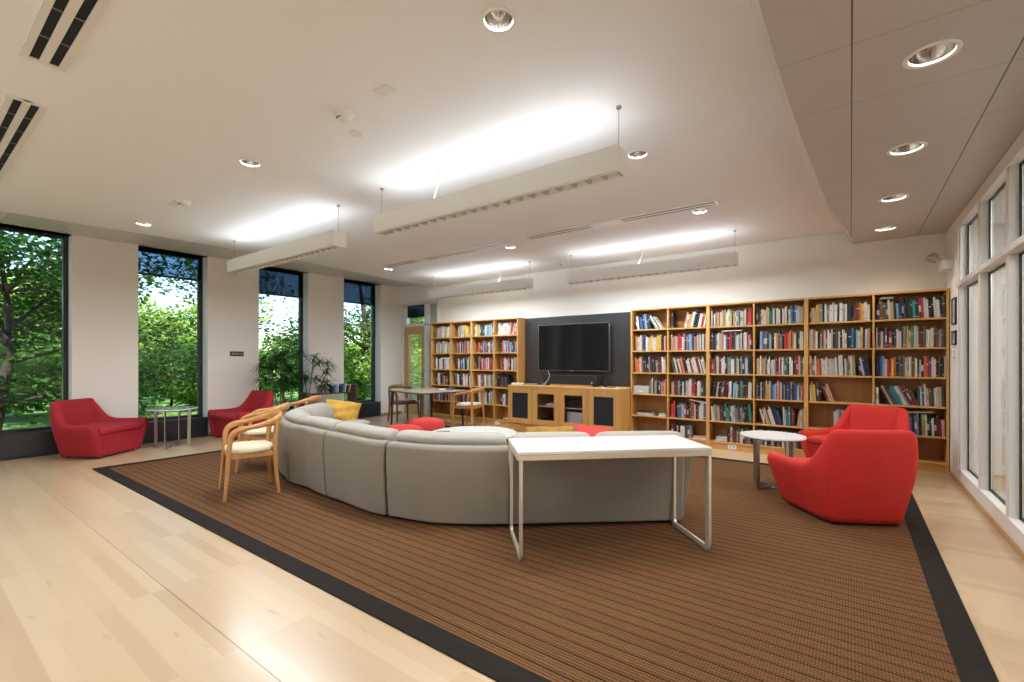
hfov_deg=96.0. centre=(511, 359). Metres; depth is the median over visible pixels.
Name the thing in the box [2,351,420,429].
ground
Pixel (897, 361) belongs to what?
book
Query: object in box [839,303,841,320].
book
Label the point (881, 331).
book
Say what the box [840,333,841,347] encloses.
book
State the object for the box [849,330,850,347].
book
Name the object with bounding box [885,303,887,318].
book
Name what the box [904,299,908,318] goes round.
book
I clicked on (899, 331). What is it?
book
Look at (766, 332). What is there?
book
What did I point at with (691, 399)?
book
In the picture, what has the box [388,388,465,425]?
dining table
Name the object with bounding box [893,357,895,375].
book
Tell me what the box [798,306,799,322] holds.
book
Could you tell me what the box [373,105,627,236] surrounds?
pendant light
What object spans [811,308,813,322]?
book
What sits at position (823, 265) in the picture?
wall
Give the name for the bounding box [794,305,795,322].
book
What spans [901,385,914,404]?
book
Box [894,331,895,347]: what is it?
book
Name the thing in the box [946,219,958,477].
wall
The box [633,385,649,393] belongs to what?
storage box
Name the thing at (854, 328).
book
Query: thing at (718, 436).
binder
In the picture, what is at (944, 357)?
book
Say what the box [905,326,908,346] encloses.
book
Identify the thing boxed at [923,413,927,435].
book
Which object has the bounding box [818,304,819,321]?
book
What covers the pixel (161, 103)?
ceiling
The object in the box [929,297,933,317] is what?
book
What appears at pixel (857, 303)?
book
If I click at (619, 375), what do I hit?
panel
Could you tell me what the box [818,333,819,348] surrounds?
book
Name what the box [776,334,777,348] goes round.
book
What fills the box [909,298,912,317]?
book
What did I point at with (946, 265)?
emergency light
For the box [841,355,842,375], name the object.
book
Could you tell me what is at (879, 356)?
book
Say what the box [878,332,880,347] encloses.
book
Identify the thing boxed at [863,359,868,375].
book
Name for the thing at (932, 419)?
book
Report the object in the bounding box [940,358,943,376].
book
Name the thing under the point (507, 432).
coffee table
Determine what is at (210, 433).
baseboard
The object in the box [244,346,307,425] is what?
potted plant
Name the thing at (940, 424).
book
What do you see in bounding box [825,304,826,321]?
book
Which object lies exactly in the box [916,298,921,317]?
book
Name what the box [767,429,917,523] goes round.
armchair
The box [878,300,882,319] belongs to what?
book
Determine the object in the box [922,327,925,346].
book
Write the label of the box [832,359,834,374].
book
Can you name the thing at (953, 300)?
picture frame
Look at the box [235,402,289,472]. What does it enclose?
wooden armchair
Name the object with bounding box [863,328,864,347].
book
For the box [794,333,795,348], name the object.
book
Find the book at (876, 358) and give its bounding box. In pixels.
[876,358,877,375]
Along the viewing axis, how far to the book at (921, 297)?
5.61 m
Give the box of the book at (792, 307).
[791,306,793,322]
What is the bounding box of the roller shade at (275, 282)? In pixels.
[259,268,301,296]
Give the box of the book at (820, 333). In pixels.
[820,333,821,348]
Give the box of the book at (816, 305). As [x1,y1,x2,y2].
[816,305,817,321]
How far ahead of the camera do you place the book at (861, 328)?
5.96 m
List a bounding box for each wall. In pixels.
[1,223,398,434]
[399,232,945,430]
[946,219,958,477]
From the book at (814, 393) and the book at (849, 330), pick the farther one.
the book at (814, 393)
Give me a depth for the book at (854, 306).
6.00 m
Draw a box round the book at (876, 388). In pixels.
[875,387,878,403]
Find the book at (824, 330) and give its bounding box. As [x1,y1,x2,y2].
[824,330,825,347]
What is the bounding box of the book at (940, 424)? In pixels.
[939,418,941,436]
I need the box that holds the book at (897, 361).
[896,360,898,375]
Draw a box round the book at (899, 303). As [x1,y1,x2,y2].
[898,302,901,318]
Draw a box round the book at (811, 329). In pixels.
[811,329,812,348]
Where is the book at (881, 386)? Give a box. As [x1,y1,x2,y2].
[880,385,892,403]
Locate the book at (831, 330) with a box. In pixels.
[831,330,832,347]
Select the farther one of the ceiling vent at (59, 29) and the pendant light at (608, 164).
the pendant light at (608, 164)
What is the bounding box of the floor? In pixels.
[0,413,1023,681]
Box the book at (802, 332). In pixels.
[802,332,803,348]
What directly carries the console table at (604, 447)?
on the area rug
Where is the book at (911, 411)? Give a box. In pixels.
[907,410,933,412]
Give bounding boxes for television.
[538,322,609,371]
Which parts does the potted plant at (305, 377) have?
stem, stem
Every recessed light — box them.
[134,221,152,225]
[238,158,261,167]
[480,6,515,33]
[504,246,515,248]
[628,149,648,159]
[691,209,707,213]
[873,225,897,231]
[878,193,908,202]
[886,141,927,155]
[902,38,962,68]
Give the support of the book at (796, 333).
on the bookcase at (715, 427)
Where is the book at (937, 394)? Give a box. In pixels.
[934,387,938,406]
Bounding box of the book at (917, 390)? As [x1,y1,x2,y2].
[915,388,919,405]
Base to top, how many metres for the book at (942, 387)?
0.244 m
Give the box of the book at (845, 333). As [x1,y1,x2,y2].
[845,333,846,347]
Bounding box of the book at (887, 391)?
[884,386,894,404]
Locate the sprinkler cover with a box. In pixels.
[348,130,363,137]
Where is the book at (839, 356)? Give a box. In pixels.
[838,355,840,375]
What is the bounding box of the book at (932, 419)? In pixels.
[930,417,933,435]
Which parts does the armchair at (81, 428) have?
seat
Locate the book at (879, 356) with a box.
[879,356,881,375]
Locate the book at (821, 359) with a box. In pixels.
[821,359,822,374]
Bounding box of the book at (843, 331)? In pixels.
[842,330,844,347]
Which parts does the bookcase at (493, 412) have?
panel, shelf, shelf, panel, shelf, shelf, shelf, panel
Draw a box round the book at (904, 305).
[903,303,905,318]
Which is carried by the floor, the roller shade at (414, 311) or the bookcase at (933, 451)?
the bookcase at (933, 451)
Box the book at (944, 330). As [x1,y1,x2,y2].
[943,329,945,346]
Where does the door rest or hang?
in the wall at (823, 265)
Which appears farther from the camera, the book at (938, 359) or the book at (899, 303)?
the book at (899, 303)
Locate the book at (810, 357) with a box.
[809,356,811,374]
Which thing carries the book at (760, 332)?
on the bookcase at (715, 427)
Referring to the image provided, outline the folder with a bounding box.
[693,434,705,437]
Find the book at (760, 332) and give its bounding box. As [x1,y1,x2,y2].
[760,332,761,348]
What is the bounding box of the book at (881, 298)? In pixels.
[880,297,892,299]
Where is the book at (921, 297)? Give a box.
[921,297,923,317]
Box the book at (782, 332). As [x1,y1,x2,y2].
[782,332,783,348]
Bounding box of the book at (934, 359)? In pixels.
[934,359,935,376]
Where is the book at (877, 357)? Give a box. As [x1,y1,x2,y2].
[877,357,879,375]
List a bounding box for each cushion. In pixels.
[80,422,142,434]
[210,410,250,420]
[224,440,272,453]
[242,426,273,435]
[285,409,310,423]
[296,403,333,418]
[298,416,344,430]
[334,422,398,440]
[345,419,370,424]
[394,398,415,402]
[395,430,506,444]
[456,402,480,406]
[512,432,590,437]
[595,431,684,437]
[792,457,809,459]
[808,434,828,444]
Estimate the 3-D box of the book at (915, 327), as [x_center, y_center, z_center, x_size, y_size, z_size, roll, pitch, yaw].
[4.994,-0.287,5.722,0.028,0.266,0.173,0,0,36]
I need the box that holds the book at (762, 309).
[761,309,762,324]
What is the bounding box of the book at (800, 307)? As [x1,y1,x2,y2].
[800,307,801,322]
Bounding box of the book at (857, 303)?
[856,302,858,320]
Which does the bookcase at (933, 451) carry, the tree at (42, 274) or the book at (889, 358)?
the book at (889, 358)
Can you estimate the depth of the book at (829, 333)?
6.16 m
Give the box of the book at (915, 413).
[915,413,918,434]
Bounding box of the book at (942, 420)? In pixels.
[941,419,944,436]
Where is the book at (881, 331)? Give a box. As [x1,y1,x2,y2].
[881,331,882,347]
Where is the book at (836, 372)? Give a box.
[835,357,837,374]
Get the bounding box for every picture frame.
[951,297,956,324]
[951,330,956,344]
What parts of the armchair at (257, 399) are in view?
seat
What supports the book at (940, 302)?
on the bookcase at (933, 451)
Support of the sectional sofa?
on the area rug
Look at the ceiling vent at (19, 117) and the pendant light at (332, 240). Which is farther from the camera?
the pendant light at (332, 240)
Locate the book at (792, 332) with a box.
[792,332,794,348]
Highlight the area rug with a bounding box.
[92,423,998,681]
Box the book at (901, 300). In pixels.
[900,299,903,318]
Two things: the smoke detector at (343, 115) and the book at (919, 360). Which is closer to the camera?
the smoke detector at (343, 115)
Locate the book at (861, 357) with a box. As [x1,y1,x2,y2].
[861,357,866,375]
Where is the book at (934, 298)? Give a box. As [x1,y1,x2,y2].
[933,297,936,317]
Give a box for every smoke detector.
[175,199,191,206]
[333,108,354,122]
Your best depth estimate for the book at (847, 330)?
6.05 m
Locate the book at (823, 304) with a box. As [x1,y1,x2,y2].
[822,303,824,321]
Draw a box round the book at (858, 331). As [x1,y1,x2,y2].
[858,331,859,347]
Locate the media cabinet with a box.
[508,383,630,431]
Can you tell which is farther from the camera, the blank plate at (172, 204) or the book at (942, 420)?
the book at (942, 420)
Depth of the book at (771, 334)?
6.56 m
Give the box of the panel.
[525,312,630,386]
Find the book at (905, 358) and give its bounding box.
[905,358,906,376]
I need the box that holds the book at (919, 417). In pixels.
[918,416,921,434]
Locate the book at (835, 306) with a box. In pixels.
[834,304,836,321]
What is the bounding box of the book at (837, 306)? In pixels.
[837,306,838,320]
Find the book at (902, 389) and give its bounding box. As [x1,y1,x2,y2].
[901,387,912,404]
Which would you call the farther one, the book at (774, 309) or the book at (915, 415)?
the book at (774, 309)
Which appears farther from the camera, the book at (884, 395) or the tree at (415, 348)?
the tree at (415, 348)
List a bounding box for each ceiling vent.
[0,94,47,181]
[19,0,110,72]
[381,243,505,267]
[523,200,719,239]
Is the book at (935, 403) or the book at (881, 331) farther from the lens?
the book at (881, 331)
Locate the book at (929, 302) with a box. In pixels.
[928,301,931,317]
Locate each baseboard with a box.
[209,411,398,434]
[949,469,1023,559]
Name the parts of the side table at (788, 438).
leg, leg, leg, leg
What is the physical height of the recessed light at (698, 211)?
0.143 m
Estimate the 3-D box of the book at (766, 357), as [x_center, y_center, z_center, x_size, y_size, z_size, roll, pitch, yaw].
[3.680,0.075,6.665,0.018,0.262,0.156,0,0,36]
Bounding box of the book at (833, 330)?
[833,330,834,347]
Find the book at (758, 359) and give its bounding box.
[758,359,759,373]
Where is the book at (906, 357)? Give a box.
[906,357,908,376]
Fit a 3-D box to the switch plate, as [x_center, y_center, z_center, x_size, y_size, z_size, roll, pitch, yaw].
[-5.141,-0.121,8.615,0.013,0.077,0.226,0,0,36]
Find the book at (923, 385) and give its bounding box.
[922,384,925,405]
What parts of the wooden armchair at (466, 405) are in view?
leg, seat frame, leg, arm rail, leg, leg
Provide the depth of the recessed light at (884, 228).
5.54 m
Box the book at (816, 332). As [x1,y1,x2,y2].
[815,331,817,348]
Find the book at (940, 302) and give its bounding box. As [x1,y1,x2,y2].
[939,300,942,316]
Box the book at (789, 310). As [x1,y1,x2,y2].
[788,309,790,322]
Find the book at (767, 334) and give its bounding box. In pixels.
[767,334,768,348]
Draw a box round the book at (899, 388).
[897,386,909,404]
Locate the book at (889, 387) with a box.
[889,387,899,404]
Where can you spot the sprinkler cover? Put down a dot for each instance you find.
(354, 133)
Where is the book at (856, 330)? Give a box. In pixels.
[856,330,857,347]
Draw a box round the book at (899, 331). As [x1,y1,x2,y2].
[899,331,900,347]
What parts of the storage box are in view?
lid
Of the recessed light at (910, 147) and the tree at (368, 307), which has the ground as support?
the tree at (368, 307)
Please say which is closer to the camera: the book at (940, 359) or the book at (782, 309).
the book at (940, 359)
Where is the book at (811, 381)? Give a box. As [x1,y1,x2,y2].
[811,381,813,400]
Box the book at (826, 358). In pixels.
[825,357,827,374]
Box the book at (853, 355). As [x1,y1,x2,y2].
[853,355,855,375]
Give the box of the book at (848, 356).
[848,356,850,375]
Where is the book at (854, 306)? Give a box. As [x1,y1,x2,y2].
[854,306,855,320]
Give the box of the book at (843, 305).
[842,304,844,320]
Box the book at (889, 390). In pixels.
[887,389,897,404]
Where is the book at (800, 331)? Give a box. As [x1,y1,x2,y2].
[800,331,801,348]
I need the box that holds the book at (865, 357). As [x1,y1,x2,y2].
[864,356,870,375]
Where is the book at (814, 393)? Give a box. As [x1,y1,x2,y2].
[813,384,815,400]
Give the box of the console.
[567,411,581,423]
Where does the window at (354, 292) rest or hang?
in the wall at (104, 272)
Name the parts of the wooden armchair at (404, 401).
leg, leg, arm rail, seat frame, leg, leg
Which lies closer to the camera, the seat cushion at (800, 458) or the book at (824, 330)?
the seat cushion at (800, 458)
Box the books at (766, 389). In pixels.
[436,308,803,448]
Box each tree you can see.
[0,230,196,429]
[0,257,61,378]
[138,254,362,400]
[138,292,277,377]
[259,304,423,400]
[259,332,293,370]
[344,343,370,381]
[346,320,423,398]
[359,307,423,378]
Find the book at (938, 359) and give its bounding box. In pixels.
[936,358,939,376]
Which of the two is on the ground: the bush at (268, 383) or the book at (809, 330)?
the bush at (268, 383)
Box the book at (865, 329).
[865,329,866,347]
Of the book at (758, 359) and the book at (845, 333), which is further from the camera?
the book at (758, 359)
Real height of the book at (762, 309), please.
0.218 m
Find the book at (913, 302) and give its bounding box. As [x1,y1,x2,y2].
[912,301,915,317]
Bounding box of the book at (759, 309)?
[758,308,761,324]
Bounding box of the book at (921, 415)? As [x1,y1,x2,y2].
[919,413,924,434]
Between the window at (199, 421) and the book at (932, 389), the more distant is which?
the window at (199, 421)
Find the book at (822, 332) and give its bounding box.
[822,332,823,348]
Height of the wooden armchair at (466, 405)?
0.801 m
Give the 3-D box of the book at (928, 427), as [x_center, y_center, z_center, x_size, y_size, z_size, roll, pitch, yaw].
[5.094,0.801,5.654,0.029,0.237,0.179,0,0,36]
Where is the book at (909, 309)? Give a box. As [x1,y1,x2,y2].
[908,301,910,318]
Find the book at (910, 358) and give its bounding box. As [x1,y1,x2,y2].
[909,357,911,376]
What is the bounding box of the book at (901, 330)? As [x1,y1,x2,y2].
[900,329,902,347]
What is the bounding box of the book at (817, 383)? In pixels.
[816,381,818,400]
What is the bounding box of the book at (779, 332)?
[778,331,780,348]
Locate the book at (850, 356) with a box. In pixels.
[850,356,851,375]
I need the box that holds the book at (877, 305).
[875,304,879,319]
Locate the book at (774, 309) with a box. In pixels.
[773,308,775,323]
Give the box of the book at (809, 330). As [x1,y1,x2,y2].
[809,330,810,348]
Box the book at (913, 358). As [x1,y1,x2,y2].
[912,357,914,376]
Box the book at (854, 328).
[854,328,855,347]
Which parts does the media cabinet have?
door, door, door, door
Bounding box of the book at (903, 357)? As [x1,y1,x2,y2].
[902,356,904,376]
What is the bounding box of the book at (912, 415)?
[910,414,914,432]
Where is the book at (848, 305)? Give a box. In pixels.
[847,304,849,320]
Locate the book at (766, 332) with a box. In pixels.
[765,331,768,348]
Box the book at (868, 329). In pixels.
[867,328,869,347]
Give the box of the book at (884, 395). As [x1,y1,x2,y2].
[880,388,889,403]
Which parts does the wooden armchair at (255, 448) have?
leg, leg, seat frame, arm rail, leg, leg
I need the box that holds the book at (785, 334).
[785,334,786,348]
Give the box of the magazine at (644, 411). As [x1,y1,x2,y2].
[637,410,654,412]
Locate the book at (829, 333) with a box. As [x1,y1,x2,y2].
[829,333,830,347]
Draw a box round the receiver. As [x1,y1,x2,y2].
[565,399,581,407]
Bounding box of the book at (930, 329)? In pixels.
[929,328,933,346]
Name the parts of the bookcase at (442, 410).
panel, shelf, panel, shelf, panel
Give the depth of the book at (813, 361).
6.27 m
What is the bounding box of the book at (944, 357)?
[942,356,945,376]
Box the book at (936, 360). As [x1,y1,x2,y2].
[936,360,937,376]
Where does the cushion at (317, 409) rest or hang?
on the sectional sofa
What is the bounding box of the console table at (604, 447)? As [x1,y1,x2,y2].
[508,435,711,560]
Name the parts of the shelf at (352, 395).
panel, shelf, panel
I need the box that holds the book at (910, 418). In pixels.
[909,416,911,430]
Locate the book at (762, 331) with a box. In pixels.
[762,331,764,348]
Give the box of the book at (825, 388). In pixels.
[824,387,831,401]
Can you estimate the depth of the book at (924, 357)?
5.60 m
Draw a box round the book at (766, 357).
[765,356,767,373]
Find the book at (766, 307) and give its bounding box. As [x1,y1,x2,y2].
[766,307,769,323]
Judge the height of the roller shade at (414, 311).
0.300 m
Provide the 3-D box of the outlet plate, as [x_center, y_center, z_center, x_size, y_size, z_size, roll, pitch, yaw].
[3.273,1.295,6.854,0.116,0.068,0.008,0,0,36]
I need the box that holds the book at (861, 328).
[860,327,862,347]
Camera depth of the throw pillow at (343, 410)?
6.87 m
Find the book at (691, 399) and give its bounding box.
[689,398,705,403]
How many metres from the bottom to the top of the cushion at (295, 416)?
0.300 m
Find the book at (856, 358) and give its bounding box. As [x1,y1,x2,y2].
[856,358,860,375]
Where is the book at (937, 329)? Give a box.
[936,328,938,346]
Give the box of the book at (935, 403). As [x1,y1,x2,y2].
[933,388,936,406]
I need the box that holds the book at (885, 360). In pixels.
[884,359,886,375]
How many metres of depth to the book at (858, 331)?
5.97 m
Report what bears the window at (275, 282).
in the wall at (104, 272)
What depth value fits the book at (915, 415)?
5.64 m
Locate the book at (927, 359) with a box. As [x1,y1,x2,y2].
[926,358,928,376]
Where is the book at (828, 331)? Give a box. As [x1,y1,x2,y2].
[827,330,829,347]
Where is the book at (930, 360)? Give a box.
[929,359,931,376]
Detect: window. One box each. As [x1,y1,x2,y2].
[0,226,71,459]
[138,248,207,442]
[259,268,308,410]
[344,280,380,417]
[956,129,1023,551]
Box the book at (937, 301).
[936,299,939,316]
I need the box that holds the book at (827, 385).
[825,384,834,401]
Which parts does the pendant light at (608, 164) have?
louver blade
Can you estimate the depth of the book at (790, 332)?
6.44 m
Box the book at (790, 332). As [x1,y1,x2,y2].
[789,331,791,348]
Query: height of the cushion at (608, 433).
0.300 m
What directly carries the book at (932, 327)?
on the bookcase at (933, 451)
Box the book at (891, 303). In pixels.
[890,302,893,318]
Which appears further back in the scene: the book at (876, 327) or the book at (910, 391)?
the book at (876, 327)
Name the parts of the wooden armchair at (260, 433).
leg, leg, seat frame, arm rail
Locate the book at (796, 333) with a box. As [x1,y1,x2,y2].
[796,333,797,348]
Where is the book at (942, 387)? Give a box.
[940,386,944,406]
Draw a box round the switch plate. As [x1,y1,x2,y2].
[230,351,243,355]
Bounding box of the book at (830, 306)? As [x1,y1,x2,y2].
[829,305,831,321]
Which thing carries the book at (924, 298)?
on the bookcase at (933, 451)
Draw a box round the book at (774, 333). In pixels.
[774,333,776,348]
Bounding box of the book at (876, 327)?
[876,327,877,347]
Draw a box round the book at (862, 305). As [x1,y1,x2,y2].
[861,303,863,320]
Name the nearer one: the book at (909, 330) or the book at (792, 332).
the book at (909, 330)
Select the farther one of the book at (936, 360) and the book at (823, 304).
the book at (823, 304)
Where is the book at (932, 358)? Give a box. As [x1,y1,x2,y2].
[930,357,933,376]
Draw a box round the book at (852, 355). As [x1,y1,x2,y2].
[852,355,853,375]
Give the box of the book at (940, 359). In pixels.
[940,359,941,376]
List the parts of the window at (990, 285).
pane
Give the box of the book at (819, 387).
[818,386,821,400]
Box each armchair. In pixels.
[50,398,148,457]
[207,390,273,439]
[218,411,281,501]
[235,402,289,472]
[290,395,321,408]
[387,384,419,422]
[451,387,485,426]
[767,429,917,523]
[799,404,909,457]
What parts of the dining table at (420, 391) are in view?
leg, leg, leg, leg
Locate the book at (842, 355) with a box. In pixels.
[842,355,844,375]
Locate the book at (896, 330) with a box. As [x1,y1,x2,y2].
[895,329,898,347]
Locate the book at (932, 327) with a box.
[932,327,935,346]
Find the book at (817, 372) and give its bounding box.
[816,359,818,374]
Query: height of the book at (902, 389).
0.217 m
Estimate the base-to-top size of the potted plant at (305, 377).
1.642 m
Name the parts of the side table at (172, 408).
leg, leg, leg, leg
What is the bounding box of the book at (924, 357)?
[922,356,925,376]
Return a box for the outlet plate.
[728,444,735,449]
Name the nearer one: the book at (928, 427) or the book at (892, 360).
the book at (928, 427)
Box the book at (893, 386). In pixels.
[893,386,904,404]
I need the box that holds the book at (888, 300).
[886,299,890,318]
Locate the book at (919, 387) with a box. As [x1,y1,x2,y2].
[918,386,921,405]
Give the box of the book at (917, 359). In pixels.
[917,359,918,376]
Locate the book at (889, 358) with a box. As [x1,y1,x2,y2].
[888,357,890,375]
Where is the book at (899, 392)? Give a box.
[895,386,906,404]
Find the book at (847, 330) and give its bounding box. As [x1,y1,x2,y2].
[847,330,848,347]
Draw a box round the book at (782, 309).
[782,309,783,323]
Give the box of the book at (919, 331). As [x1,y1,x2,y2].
[918,330,920,346]
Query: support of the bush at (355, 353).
on the ground
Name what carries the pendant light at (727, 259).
hanging from the ceiling at (161, 103)
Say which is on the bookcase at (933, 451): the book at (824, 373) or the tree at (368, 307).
the book at (824, 373)
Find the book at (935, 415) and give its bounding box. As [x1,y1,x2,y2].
[934,414,938,436]
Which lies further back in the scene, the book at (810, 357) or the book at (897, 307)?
the book at (810, 357)
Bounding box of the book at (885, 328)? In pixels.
[885,328,886,347]
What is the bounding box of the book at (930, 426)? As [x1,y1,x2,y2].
[929,417,931,435]
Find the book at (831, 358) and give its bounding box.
[831,358,832,374]
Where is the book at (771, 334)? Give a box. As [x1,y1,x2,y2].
[771,334,772,348]
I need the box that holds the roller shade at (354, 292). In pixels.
[344,281,374,303]
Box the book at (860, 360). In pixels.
[859,358,864,375]
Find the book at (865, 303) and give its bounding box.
[864,302,866,319]
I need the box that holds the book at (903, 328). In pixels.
[902,327,905,347]
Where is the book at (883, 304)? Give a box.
[882,303,885,319]
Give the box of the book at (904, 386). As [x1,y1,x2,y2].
[904,386,916,405]
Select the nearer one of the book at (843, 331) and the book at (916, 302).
the book at (916, 302)
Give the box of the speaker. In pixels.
[543,374,601,386]
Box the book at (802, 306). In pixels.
[802,306,803,322]
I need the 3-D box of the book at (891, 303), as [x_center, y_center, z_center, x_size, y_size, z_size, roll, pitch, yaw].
[4.804,-0.619,5.833,0.040,0.219,0.142,0,0,36]
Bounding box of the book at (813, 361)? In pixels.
[812,360,814,374]
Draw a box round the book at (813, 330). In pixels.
[813,330,815,348]
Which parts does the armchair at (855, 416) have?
seat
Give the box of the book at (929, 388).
[927,387,931,405]
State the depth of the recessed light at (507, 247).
7.21 m
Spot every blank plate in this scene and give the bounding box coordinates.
[168,202,178,206]
[373,84,394,96]
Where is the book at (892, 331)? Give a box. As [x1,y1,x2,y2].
[892,331,893,347]
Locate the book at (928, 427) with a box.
[927,415,929,435]
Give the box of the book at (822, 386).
[821,385,828,401]
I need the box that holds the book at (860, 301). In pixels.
[859,301,860,320]
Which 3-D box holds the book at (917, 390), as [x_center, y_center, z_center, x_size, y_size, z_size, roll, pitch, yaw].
[5.016,0.454,5.697,0.033,0.211,0.175,0,0,36]
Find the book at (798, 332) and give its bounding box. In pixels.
[798,332,799,348]
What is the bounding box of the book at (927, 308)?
[926,299,928,317]
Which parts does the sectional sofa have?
seat, panel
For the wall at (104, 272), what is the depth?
8.28 m
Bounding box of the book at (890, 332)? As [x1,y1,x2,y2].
[889,331,891,347]
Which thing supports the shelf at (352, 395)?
on the floor
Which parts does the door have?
sidelight panel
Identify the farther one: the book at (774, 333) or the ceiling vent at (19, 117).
the book at (774, 333)
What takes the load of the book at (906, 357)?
on the bookcase at (933, 451)
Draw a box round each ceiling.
[0,0,843,286]
[0,211,416,286]
[759,0,1023,243]
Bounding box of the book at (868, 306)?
[867,305,869,319]
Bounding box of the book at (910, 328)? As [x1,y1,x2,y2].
[909,327,913,346]
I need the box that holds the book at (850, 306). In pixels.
[850,306,851,320]
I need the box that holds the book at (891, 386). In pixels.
[890,385,902,404]
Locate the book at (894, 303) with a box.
[893,301,896,318]
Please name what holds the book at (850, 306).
on the bookcase at (933, 451)
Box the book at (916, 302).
[915,301,918,317]
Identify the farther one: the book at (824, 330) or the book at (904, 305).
the book at (824, 330)
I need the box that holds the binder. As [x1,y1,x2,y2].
[716,435,726,438]
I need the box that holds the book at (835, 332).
[835,332,836,347]
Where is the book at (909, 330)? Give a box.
[909,330,910,346]
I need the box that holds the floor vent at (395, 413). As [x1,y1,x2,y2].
[0,413,399,460]
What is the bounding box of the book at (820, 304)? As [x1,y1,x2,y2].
[820,304,821,321]
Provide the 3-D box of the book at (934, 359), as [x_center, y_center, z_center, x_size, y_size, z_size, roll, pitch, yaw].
[5.127,0.099,5.598,0.019,0.214,0.151,0,0,36]
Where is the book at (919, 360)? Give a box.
[919,360,920,376]
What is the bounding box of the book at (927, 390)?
[926,388,928,405]
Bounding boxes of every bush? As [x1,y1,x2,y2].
[0,340,61,415]
[10,354,144,402]
[12,329,173,395]
[138,351,196,406]
[151,340,262,386]
[259,352,297,402]
[344,349,361,372]
[344,366,370,400]
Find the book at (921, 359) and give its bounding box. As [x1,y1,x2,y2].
[920,358,923,376]
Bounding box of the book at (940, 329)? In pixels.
[939,328,942,346]
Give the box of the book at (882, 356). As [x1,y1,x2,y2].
[882,356,883,375]
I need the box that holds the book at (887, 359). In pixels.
[887,359,888,375]
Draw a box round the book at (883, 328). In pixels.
[883,328,884,347]
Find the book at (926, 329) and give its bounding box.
[926,329,927,346]
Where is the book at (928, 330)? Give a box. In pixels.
[928,330,929,346]
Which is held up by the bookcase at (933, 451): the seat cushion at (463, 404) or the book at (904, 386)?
the book at (904, 386)
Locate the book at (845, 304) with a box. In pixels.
[845,304,846,320]
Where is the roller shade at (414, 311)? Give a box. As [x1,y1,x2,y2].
[408,305,423,317]
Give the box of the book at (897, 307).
[896,303,898,318]
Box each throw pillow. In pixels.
[326,398,361,420]
[525,426,575,431]
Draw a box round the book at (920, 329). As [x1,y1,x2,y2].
[920,329,922,346]
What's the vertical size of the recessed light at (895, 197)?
0.143 m
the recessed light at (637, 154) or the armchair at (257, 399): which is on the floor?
the armchair at (257, 399)
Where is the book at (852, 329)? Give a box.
[851,328,853,347]
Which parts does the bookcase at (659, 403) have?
panel, shelf, shelf, shelf, shelf, shelf, shelf, shelf, shelf, shelf, shelf, shelf, panel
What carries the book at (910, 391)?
on the bookcase at (933, 451)
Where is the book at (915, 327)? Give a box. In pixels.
[912,326,916,346]
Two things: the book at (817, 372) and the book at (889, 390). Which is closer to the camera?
the book at (889, 390)
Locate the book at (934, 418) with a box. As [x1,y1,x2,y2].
[932,417,936,435]
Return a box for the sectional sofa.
[278,403,692,523]
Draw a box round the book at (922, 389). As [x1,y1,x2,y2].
[922,389,923,405]
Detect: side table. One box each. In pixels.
[146,406,197,448]
[740,430,806,489]
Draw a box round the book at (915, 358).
[915,358,916,376]
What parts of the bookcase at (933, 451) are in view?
panel, shelf, shelf, shelf, shelf, shelf, shelf, shelf, shelf, shelf, shelf, shelf, panel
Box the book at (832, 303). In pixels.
[832,303,833,321]
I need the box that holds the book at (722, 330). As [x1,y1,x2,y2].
[722,330,742,331]
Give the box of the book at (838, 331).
[838,331,839,347]
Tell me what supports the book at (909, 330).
on the bookcase at (933, 451)
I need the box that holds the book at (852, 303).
[852,303,853,320]
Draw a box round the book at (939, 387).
[936,386,941,406]
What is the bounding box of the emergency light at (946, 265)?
[924,252,953,271]
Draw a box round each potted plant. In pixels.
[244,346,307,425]
[287,348,340,403]
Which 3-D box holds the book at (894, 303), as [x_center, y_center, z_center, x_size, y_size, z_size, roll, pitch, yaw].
[4.827,-0.622,5.819,0.034,0.225,0.150,0,0,36]
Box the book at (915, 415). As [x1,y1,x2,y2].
[913,414,916,434]
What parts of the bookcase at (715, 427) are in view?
panel, shelf, shelf, shelf, shelf, shelf, shelf, shelf, shelf, shelf, shelf, shelf, shelf, panel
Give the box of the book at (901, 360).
[900,359,902,376]
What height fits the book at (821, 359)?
0.225 m
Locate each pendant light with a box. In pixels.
[227,205,346,273]
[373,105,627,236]
[428,262,532,298]
[567,230,738,283]
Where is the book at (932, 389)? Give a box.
[931,388,933,405]
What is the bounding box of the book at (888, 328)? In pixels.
[887,328,888,347]
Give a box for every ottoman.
[386,424,422,431]
[408,417,445,430]
[560,425,611,436]
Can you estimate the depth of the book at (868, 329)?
5.92 m
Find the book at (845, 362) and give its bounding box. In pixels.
[844,359,846,375]
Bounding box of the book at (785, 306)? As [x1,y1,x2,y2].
[785,306,786,323]
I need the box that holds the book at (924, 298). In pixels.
[923,297,926,317]
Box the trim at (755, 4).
[750,0,854,243]
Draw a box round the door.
[402,300,438,415]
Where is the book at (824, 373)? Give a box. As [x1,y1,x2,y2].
[823,360,825,374]
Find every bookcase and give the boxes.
[431,320,470,422]
[471,317,525,426]
[631,304,707,445]
[708,298,805,457]
[806,288,948,473]
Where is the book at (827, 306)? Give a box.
[827,306,828,321]
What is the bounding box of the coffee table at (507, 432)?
[434,426,516,438]
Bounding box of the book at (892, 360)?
[891,359,893,375]
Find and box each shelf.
[300,384,356,406]
[538,404,553,407]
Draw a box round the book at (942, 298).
[939,296,945,316]
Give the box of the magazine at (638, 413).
[638,413,657,415]
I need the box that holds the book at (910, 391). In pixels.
[908,389,917,405]
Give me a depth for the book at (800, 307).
6.36 m
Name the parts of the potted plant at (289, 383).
stem, stem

